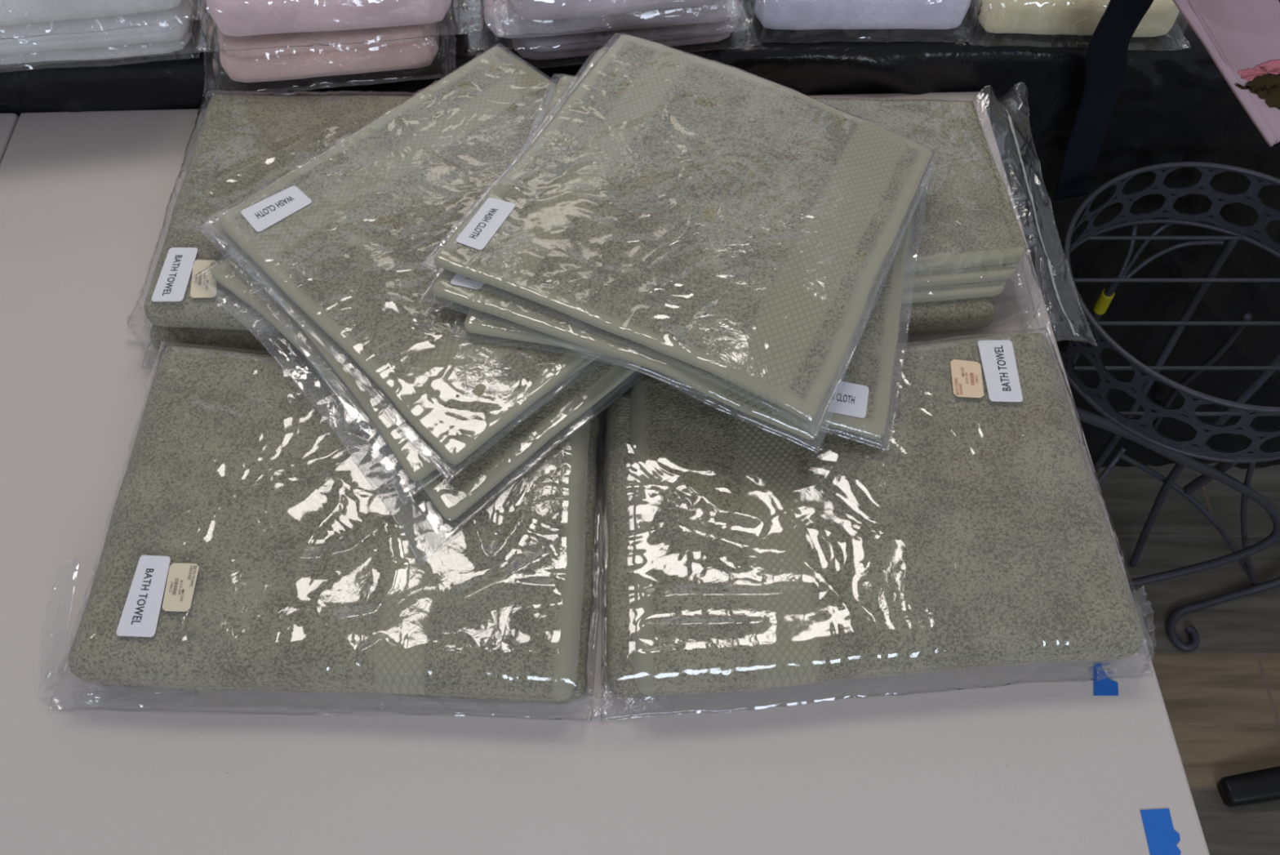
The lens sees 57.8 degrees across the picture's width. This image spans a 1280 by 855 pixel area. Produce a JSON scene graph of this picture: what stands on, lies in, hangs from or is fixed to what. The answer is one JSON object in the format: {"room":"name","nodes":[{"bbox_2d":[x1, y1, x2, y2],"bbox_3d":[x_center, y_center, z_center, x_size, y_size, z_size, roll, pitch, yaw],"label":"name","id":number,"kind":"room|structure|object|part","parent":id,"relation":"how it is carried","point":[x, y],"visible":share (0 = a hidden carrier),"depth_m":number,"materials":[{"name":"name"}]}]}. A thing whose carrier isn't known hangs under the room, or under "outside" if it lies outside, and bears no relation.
{"room":"towel shop","nodes":[
{"label":"towel shop","id":0,"kind":"room"},
{"bbox_2d":[1053,0,1153,200],"bbox_3d":[0.400,-0.294,1.016,0.044,0.357,0.151,28,60,18],"label":"strap","id":1,"kind":"object","parent":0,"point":[1106,54],"visible":1,"depth_m":1.06,"materials":[{"name":"fabric"}]},
{"bbox_2d":[1096,462,1279,854],"bbox_3d":[0.000,-0.187,1.948,5.000,0.050,5.500,0,56,0],"label":"floor","id":2,"kind":"structure","parent":0,"point":[1221,696],"depth_m":1.59,"materials":[{"name":"brown wood"}]},
{"bbox_2d":[0,91,1209,854],"bbox_3d":[-0.577,0.223,1.190,1.839,0.739,0.762,-2,56,-1],"label":"folding table","id":3,"kind":"object","parent":2,"relation":"on","point":[1053,766],"visible":0.31,"depth_m":0.76,"materials":[{"name":"plastic"}]},
{"bbox_2d":[125,89,417,368],"bbox_3d":[-0.224,-0.171,0.974,0.384,0.061,0.296,0,56,0],"label":"package","id":4,"kind":"object","parent":3,"relation":"on","point":[245,143],"visible":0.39,"depth_m":0.96,"materials":[{"name":"green"}]},
{"bbox_2d":[195,262,215,289],"bbox_3d":[-0.338,-0.118,0.903,0.016,0.001,0.029,0,56,0],"label":"print","id":5,"kind":"object","parent":4,"relation":"on","point":[196,277],"depth_m":0.90},
{"bbox_2d":[38,341,608,720],"bbox_3d":[-0.213,0.056,0.822,0.384,0.056,0.295,0,56,0],"label":"package","id":6,"kind":"object","parent":3,"relation":"on","point":[246,547],"visible":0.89,"depth_m":0.78,"materials":[{"name":"green"}]},
{"bbox_2d":[168,565,195,600],"bbox_3d":[-0.302,0.102,0.764,0.015,0.001,0.026,0,56,0],"label":"print","id":7,"kind":"object","parent":6,"relation":"on","point":[175,590],"depth_m":0.76},
{"bbox_2d":[191,250,651,555],"bbox_3d":[-0.136,-0.106,0.896,0.344,0.026,0.314,-40,64,-23],"label":"package","id":8,"kind":"object","parent":6,"relation":"on","point":[452,499],"visible":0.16,"depth_m":0.82},
{"bbox_2d":[195,178,611,502],"bbox_3d":[-0.135,-0.141,0.902,0.321,0.017,0.327,-33,62,-21],"label":"package","id":9,"kind":"object","parent":8,"relation":"on","point":[415,463],"visible":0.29,"depth_m":0.82},
{"bbox_2d":[200,43,600,483],"bbox_3d":[-0.126,-0.154,0.896,0.316,0.014,0.326,39,64,23],"label":"package","id":10,"kind":"object","parent":9,"relation":"on","point":[347,233],"visible":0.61,"depth_m":0.88,"materials":[{"name":"green"}]},
{"bbox_2d":[643,82,1097,367],"bbox_3d":[0.151,-0.184,0.983,0.410,0.060,0.296,0,56,0],"label":"package","id":11,"kind":"object","parent":3,"relation":"on","point":[971,241],"visible":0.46,"depth_m":0.94},
{"bbox_2d":[809,97,1026,333],"bbox_3d":[0.132,-0.177,0.980,0.357,0.057,0.254,0,56,0],"label":"towel","id":12,"kind":"object","parent":11,"relation":"in","point":[971,241],"depth_m":0.94,"materials":[{"name":"green fabric"}]},
{"bbox_2d":[591,327,1156,721],"bbox_3d":[0.145,0.055,0.825,0.384,0.053,0.277,-5,56,-3],"label":"package","id":13,"kind":"object","parent":3,"relation":"on","point":[742,556],"visible":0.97,"depth_m":0.79,"materials":[{"name":"green"}]},
{"bbox_2d":[448,73,928,451],"bbox_3d":[0.052,-0.144,0.898,0.326,0.049,0.291,11,56,7],"label":"package","id":14,"kind":"object","parent":13,"relation":"on","point":[860,404],"visible":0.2,"depth_m":0.84,"materials":[{"name":"green"}]},
{"bbox_2d":[419,40,934,453],"bbox_3d":[0.046,-0.166,0.894,0.304,0.040,0.337,19,58,13],"label":"package","id":15,"kind":"object","parent":14,"relation":"on","point":[444,287],"visible":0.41,"depth_m":0.80,"materials":[{"name":"green"}]},
{"bbox_2d":[419,32,937,436],"bbox_3d":[0.046,-0.168,0.877,0.309,0.031,0.301,22,59,14],"label":"package","id":16,"kind":"object","parent":15,"relation":"on","point":[740,228],"visible":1,"depth_m":0.85,"materials":[{"name":"green"}]},
{"bbox_2d":[954,367,977,394],"bbox_3d":[0.241,-0.034,0.857,0.019,0.001,0.025,0,56,0],"label":"print","id":17,"kind":"object","parent":13,"relation":"on","point":[960,385],"depth_m":0.86},
{"bbox_2d":[1093,662,1118,695],"bbox_3d":[0.311,0.169,0.780,0.018,0.001,0.023,0,56,0],"label":"tape","id":18,"kind":"object","parent":3,"relation":"on","point":[1104,686],"visible":1,"depth_m":0.78,"materials":[{"name":"blue plastic"}]},
{"bbox_2d":[1140,808,1181,854],"bbox_3d":[0.325,0.256,0.720,0.021,0.001,0.040,0,56,0],"label":"tape","id":19,"kind":"object","parent":3,"relation":"on","point":[1162,837],"visible":1,"depth_m":0.72,"materials":[{"name":"blue plastic"}]},
{"bbox_2d":[1041,161,1279,651],"bbox_3d":[0.628,-0.003,1.380,0.562,0.684,0.368,-24,59,-16],"label":"plant stand","id":20,"kind":"object","parent":2,"relation":"on","point":[1122,424],"visible":0.92,"depth_m":1.17,"materials":[{"name":"metal"}]},
{"bbox_3d":[0.553,-0.066,1.505,0.014,0.536,0.162,27,60,17],"label":"leg","id":21,"kind":"part","parent":20,"relation":"part of","materials":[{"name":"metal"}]},
{"bbox_3d":[0.611,-0.025,1.440,0.016,0.597,0.051,33,62,21],"label":"leg","id":22,"kind":"part","parent":20,"relation":"part of","materials":[{"name":"metal"}]},
{"bbox_3d":[0.579,0.095,1.315,0.378,0.527,0.045,-8,56,-5],"label":"leg","id":23,"kind":"part","parent":20,"relation":"part of","materials":[{"name":"metal"}]},
{"bbox_3d":[0.696,-0.046,1.491,0.022,0.537,0.231,30,61,19],"label":"leg","id":24,"kind":"part","parent":20,"relation":"part of","materials":[{"name":"metal"}]},
{"bbox_3d":[0.677,0.034,1.400,0.061,0.598,0.009,-17,57,-11],"label":"leg","id":25,"kind":"part","parent":20,"relation":"part of","materials":[{"name":"metal"}]},
{"bbox_2d":[1217,765,1279,806],"bbox_3d":[0.854,0.438,1.462,0.238,0.050,0.044,-7,56,-5],"label":"furniture foot","id":26,"kind":"object","parent":2,"relation":"on","point":[1260,785],"visible":1,"depth_m":1.45,"materials":[{"name":"black plastic"}]},
{"bbox_3d":[-0.088,-0.441,1.617,2.850,0.780,0.725,-2,56,-1],"label":"table","id":27,"kind":"object","parent":2,"relation":"on","visible":0},
{"bbox_2d":[0,0,1279,468],"bbox_3d":[-0.083,-0.452,1.603,2.940,0.755,0.806,-2,56,-1],"label":"tablecloth","id":28,"kind":"object","parent":27,"relation":"on","point":[1175,105],"visible":0.12,"depth_m":1.14,"materials":[{"name":"black"}]},
{"bbox_2d":[0,0,208,72],"bbox_3d":[-0.571,-0.434,1.118,0.309,0.022,0.253,-5,56,-3],"label":"package","id":29,"kind":"object","parent":28,"relation":"on","point":[155,48],"visible":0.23,"depth_m":1.06},
{"bbox_2d":[0,0,209,68],"bbox_3d":[-0.556,-0.434,1.079,0.306,0.046,0.251,-6,56,-4],"label":"package","id":30,"kind":"object","parent":29,"relation":"on","point":[171,31],"visible":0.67,"depth_m":1.02},
{"bbox_2d":[0,0,203,39],"bbox_3d":[-0.538,-0.446,1.029,0.295,0.051,0.253,-7,56,-5],"label":"package","id":31,"kind":"object","parent":30,"relation":"on","point":[12,12],"visible":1,"depth_m":0.97},
{"bbox_2d":[0,0,182,26],"bbox_3d":[-0.539,-0.444,1.030,0.274,0.046,0.241,-8,56,-5],"label":"towel","id":32,"kind":"object","parent":31,"relation":"in","point":[12,12],"depth_m":0.97,"materials":[{"name":"white fabric"}]},
{"bbox_2d":[202,11,456,96],"bbox_3d":[-0.296,-0.423,1.095,0.232,0.048,0.256,-6,56,-4],"label":"package","id":33,"kind":"object","parent":28,"relation":"on","point":[266,64],"visible":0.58,"depth_m":1.03},
{"bbox_2d":[217,22,439,82],"bbox_3d":[-0.294,-0.422,1.097,0.199,0.043,0.242,-7,56,-4],"label":"towel","id":34,"kind":"object","parent":33,"relation":"in","point":[266,64],"depth_m":1.03,"materials":[{"name":"pink fabric"}]},
{"bbox_2d":[195,0,483,52],"bbox_3d":[-0.271,-0.449,1.051,0.246,0.053,0.253,-5,56,-3],"label":"package","id":35,"kind":"object","parent":33,"relation":"on","point":[235,18],"visible":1,"depth_m":0.98},
{"bbox_2d":[205,0,451,36],"bbox_3d":[-0.276,-0.448,1.052,0.207,0.049,0.242,-5,56,-4],"label":"towel","id":36,"kind":"object","parent":35,"relation":"in","point":[235,18],"depth_m":0.98,"materials":[{"name":"pink fabric"}]},
{"bbox_2d":[493,0,761,68],"bbox_3d":[-0.027,-0.449,1.126,0.246,0.028,0.252,-7,56,-5],"label":"package","id":37,"kind":"object","parent":28,"relation":"on","point":[551,52],"visible":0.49,"depth_m":1.06},
{"bbox_2d":[466,0,748,52],"bbox_3d":[-0.043,-0.457,1.093,0.254,0.034,0.252,-6,56,-4],"label":"package","id":38,"kind":"object","parent":37,"relation":"on","point":[517,24],"visible":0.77,"depth_m":1.03},
{"bbox_2d":[483,0,734,38],"bbox_3d":[-0.039,-0.456,1.095,0.226,0.029,0.242,-6,56,-4],"label":"towel","id":39,"kind":"object","parent":38,"relation":"in","point":[517,24],"depth_m":1.03,"materials":[{"name":"white fabric"}]},
{"bbox_2d":[492,0,741,36],"bbox_3d":[-0.033,-0.459,1.047,0.214,0.046,0.254,-6,56,-4],"label":"package","id":40,"kind":"object","parent":38,"relation":"on","point":[532,10],"visible":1,"depth_m":0.98},
{"bbox_2d":[509,0,713,20],"bbox_3d":[-0.034,-0.457,1.048,0.183,0.041,0.243,-6,56,-4],"label":"towel","id":41,"kind":"object","parent":40,"relation":"in","point":[532,10],"depth_m":0.98,"materials":[{"name":"white fabric"}]},
{"bbox_2d":[743,0,978,43],"bbox_3d":[0.205,-0.478,1.127,0.216,0.058,0.254,0,56,0],"label":"package","id":42,"kind":"object","parent":28,"relation":"on","point":[784,15],"visible":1,"depth_m":1.06},
{"bbox_2d":[754,0,971,30],"bbox_3d":[0.205,-0.477,1.128,0.202,0.053,0.242,0,56,0],"label":"towel","id":43,"kind":"object","parent":42,"relation":"in","point":[784,15],"depth_m":1.06,"materials":[{"name":"fabric"}]},
{"bbox_2d":[963,0,1191,50],"bbox_3d":[0.411,-0.471,1.123,0.216,0.056,0.260,0,56,0],"label":"package","id":44,"kind":"object","parent":28,"relation":"on","point":[1043,17],"visible":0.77,"depth_m":1.06},
{"bbox_2d":[973,0,1179,37],"bbox_3d":[0.409,-0.469,1.124,0.193,0.051,0.246,0,56,0],"label":"towel","id":45,"kind":"object","parent":44,"relation":"in","point":[1043,17],"depth_m":1.06,"materials":[{"name":"yellow fabric"}]},
{"bbox_2d":[1173,0,1279,147],"bbox_3d":[0.385,-0.249,0.756,0.196,0.192,0.032,-14,57,-9],"label":"floral cloth","id":46,"kind":"object","parent":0,"point":[1242,37],"visible":1,"depth_m":0.76,"materials":[{"name":"pink fabric"}]}
]}

